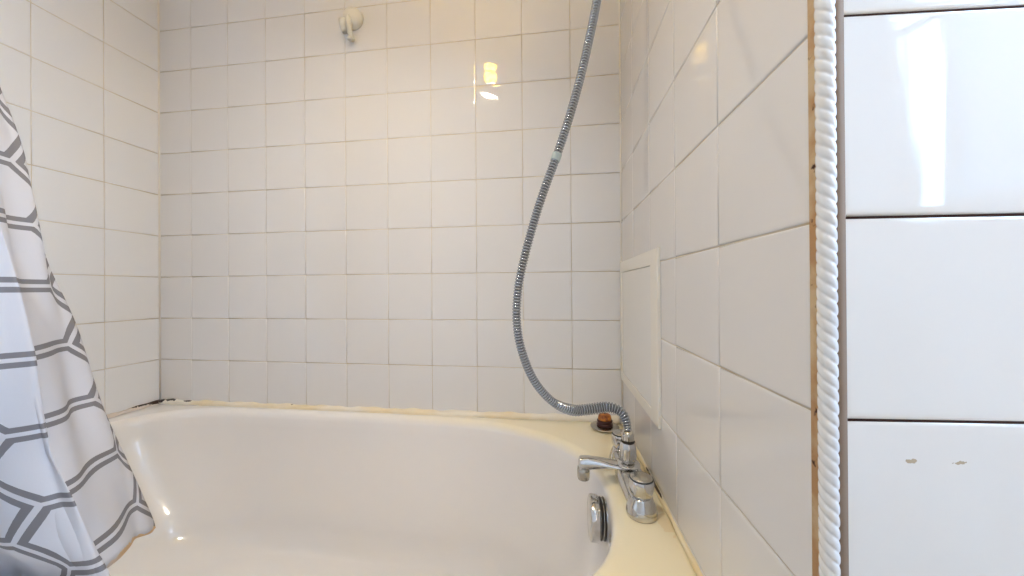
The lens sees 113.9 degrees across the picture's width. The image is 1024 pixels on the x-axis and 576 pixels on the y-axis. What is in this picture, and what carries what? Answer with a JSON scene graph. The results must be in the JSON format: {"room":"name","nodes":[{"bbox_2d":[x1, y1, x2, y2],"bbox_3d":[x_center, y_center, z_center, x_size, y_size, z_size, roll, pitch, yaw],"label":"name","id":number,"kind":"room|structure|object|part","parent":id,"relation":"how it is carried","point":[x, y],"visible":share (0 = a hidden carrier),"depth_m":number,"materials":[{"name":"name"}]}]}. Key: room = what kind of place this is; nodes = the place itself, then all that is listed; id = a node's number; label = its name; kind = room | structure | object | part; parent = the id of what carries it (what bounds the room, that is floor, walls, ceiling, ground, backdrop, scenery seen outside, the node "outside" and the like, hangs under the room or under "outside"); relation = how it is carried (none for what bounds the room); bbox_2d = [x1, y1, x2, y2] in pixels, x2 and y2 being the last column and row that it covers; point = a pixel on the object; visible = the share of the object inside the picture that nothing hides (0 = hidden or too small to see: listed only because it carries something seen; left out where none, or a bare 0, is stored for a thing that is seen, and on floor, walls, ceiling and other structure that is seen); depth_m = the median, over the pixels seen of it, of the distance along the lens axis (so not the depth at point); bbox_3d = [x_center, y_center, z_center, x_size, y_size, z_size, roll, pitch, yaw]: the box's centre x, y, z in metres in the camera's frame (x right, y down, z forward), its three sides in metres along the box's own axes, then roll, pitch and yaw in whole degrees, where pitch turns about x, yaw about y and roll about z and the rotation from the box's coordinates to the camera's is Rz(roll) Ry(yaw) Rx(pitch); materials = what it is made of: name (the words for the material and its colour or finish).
{"room":"bathroom","nodes":[
{"label":"bathroom","id":0,"kind":"room"},
{"bbox_2d":[0,0,158,414],"bbox_3d":[-1.363,-0.225,0.864,0.060,2.330,0.780,0,0,7],"label":"wall","id":1,"kind":"structure","parent":0,"point":[79,78],"depth_m":1.06,"materials":[{"name":"white tile"}]},
{"bbox_2d":[107,400,158,417],"bbox_3d":[-1.327,0.416,0.870,0.027,0.025,0.690,0,0,7],"label":"trim","id":2,"kind":"structure","parent":1,"relation":"attached to","point":[155,402],"depth_m":1.14,"materials":[{"name":"beige plastic"}]},
{"bbox_3d":[-0.577,-1.096,0.402,1.628,0.025,0.025,0,0,7],"label":"rail","id":3,"kind":"object","parent":1,"relation":"attached to","visible":0},
{"bbox_2d":[0,88,155,575],"bbox_3d":[-0.907,-0.278,0.499,0.598,1.530,0.289,0,0,-9],"label":"shower curtain","id":4,"kind":"object","parent":3,"relation":"hanging from","point":[72,503],"visible":1,"depth_m":0.53,"materials":[{"name":"fabric"}]},
{"bbox_2d":[159,0,621,423],"bbox_3d":[-0.474,-0.230,1.144,1.693,2.330,0.060,0,0,7],"label":"wall","id":5,"kind":"structure","parent":0,"point":[343,222],"depth_m":1.10,"materials":[{"name":"white tile"}]},
{"bbox_2d":[157,0,160,399],"bbox_3d":[-1.290,-0.488,1.218,0.006,1.801,0.007,0,0,7],"label":"trim","id":6,"kind":"structure","parent":5,"relation":"attached to","point":[158,17],"depth_m":1.22,"materials":[{"name":"white"}]},
{"bbox_2d":[338,7,362,41],"bbox_3d":[-0.535,-0.877,1.101,0.072,0.118,0.042,0,0,7],"label":"wall hook","id":7,"kind":"object","parent":5,"relation":"attached to","point":[351,20],"visible":1,"depth_m":1.09,"materials":[{"name":"white plastic"}]},
{"bbox_3d":[-0.535,-0.862,1.095,0.021,0.073,0.031,0,0,7],"label":"arm","id":8,"kind":"part","parent":7,"relation":"part of","materials":[{"name":"white plastic"}]},
{"bbox_2d":[159,398,619,423],"bbox_3d":[-0.475,0.408,1.110,1.610,0.031,0.030,0,0,7],"label":"trim","id":9,"kind":"structure","parent":5,"relation":"attached to","point":[410,411],"depth_m":1.09,"materials":[{"name":"beige plastic"}]},
{"bbox_2d":[619,0,622,406],"bbox_3d":[0.329,-0.499,1.011,0.006,1.801,0.007,0,0,7],"label":"trim","id":10,"kind":"structure","parent":5,"relation":"attached to","point":[619,0],"depth_m":1.01,"materials":[{"name":"white"}]},
{"bbox_2d":[620,0,811,575],"bbox_3d":[0.316,-0.236,0.649,0.060,2.330,0.782,0,0,7],"label":"wall","id":11,"kind":"structure","parent":0,"point":[715,136],"depth_m":0.40,"materials":[{"name":"white tile"}]},
{"bbox_2d":[620,247,661,428],"bbox_3d":[0.307,0.097,0.823,0.006,0.350,0.368,0,0,7],"label":"access panel","id":12,"kind":"object","parent":11,"relation":"attached to","point":[640,284],"visible":1,"depth_m":0.75,"materials":[{"name":"white plastic"}]},
{"bbox_2d":[621,422,702,575],"bbox_3d":[0.290,0.405,0.656,0.012,0.011,0.700,0,0,7],"label":"trim","id":13,"kind":"structure","parent":11,"relation":"attached to","point":[691,558],"depth_m":0.56,"materials":[{"name":"beige plastic"}]},
{"bbox_2d":[807,0,818,575],"bbox_3d":[0.250,-0.237,0.257,0.031,2.330,0.014,0,0,7],"label":"trim","id":14,"kind":"structure","parent":11,"relation":"attached to","point":[810,3],"depth_m":0.26,"materials":[{"name":"brown wood"}]},
{"bbox_2d":[844,0,1023,575],"bbox_3d":[0.843,-0.241,0.233,1.200,2.330,0.051,0,0,4],"label":"wall","id":15,"kind":"structure","parent":0,"point":[934,89],"depth_m":0.24,"materials":[{"name":"white tile"}]},
{"bbox_2d":[814,0,840,575],"bbox_3d":[0.235,-0.236,0.251,0.012,2.329,0.012,0,0,22],"label":"trim","id":16,"kind":"structure","parent":15,"relation":"attached to","point":[825,99],"depth_m":0.25,"materials":[{"name":"white ceramic"}]},
{"bbox_2d":[834,0,848,575],"bbox_3d":[0.242,-0.237,0.253,0.008,2.330,0.014,0,0,7],"label":"trim","id":17,"kind":"structure","parent":15,"relation":"attached to","point":[839,5],"depth_m":0.25,"materials":[{"name":"brown"}]},
{"bbox_3d":[-0.005,0.960,0.018,2.953,0.060,2.170,0,0,7],"label":"floor","id":18,"kind":"structure","parent":0,"visible":0},
{"bbox_2d":[107,404,696,575],"bbox_3d":[-0.518,0.671,0.756,1.629,0.520,0.713,0,0,7],"label":"bathtub","id":19,"kind":"object","parent":18,"relation":"on","point":[226,490],"visible":0.88,"depth_m":1.01,"materials":[{"name":"ceramic"}]},
{"bbox_2d":[590,402,618,432],"bbox_3d":[0.268,0.369,0.964,0.081,0.073,0.081,0,0,7],"label":"plug","id":20,"kind":"object","parent":19,"relation":"on","point":[604,423],"visible":0.92,"depth_m":0.95,"materials":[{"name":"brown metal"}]},
{"bbox_2d":[598,412,611,421],"bbox_3d":[0.268,0.371,0.964,0.038,0.017,0.038,0,0,7],"label":"plug","id":21,"kind":"object","parent":20,"relation":"in","point":[602,417],"depth_m":0.95,"materials":[{"name":"rubber"}]},
{"bbox_2d":[577,429,657,523],"bbox_3d":[0.205,0.351,0.695,0.136,0.109,0.239,0,0,7],"label":"mixer tap","id":22,"kind":"object","parent":19,"relation":"on","point":[637,486],"visible":1,"depth_m":0.68,"materials":[{"name":"silver metal"}]},
{"bbox_2d":[512,0,631,430],"bbox_3d":[0.121,-0.257,0.668,0.255,1.108,0.085,0,0,-13],"label":"shower hose","id":23,"kind":"object","parent":22,"relation":"attached to","point":[569,409],"visible":1,"depth_m":0.63,"materials":[{"name":"silver metal"}]},
{"bbox_3d":[0.198,0.370,0.699,0.115,0.031,0.041,0,0,7],"label":"spout","id":24,"kind":"part","parent":22,"relation":"part of","materials":[{"name":"silver metal"}]},
{"bbox_3d":[0.256,0.357,0.781,0.044,0.031,0.044,0,0,7],"label":"handle","id":25,"kind":"part","parent":22,"relation":"part of","materials":[{"name":"silver metal"}]},
{"bbox_3d":[0.232,0.357,0.598,0.044,0.031,0.044,0,0,7],"label":"handle","id":26,"kind":"part","parent":22,"relation":"part of","materials":[{"name":"silver metal"}]}
]}

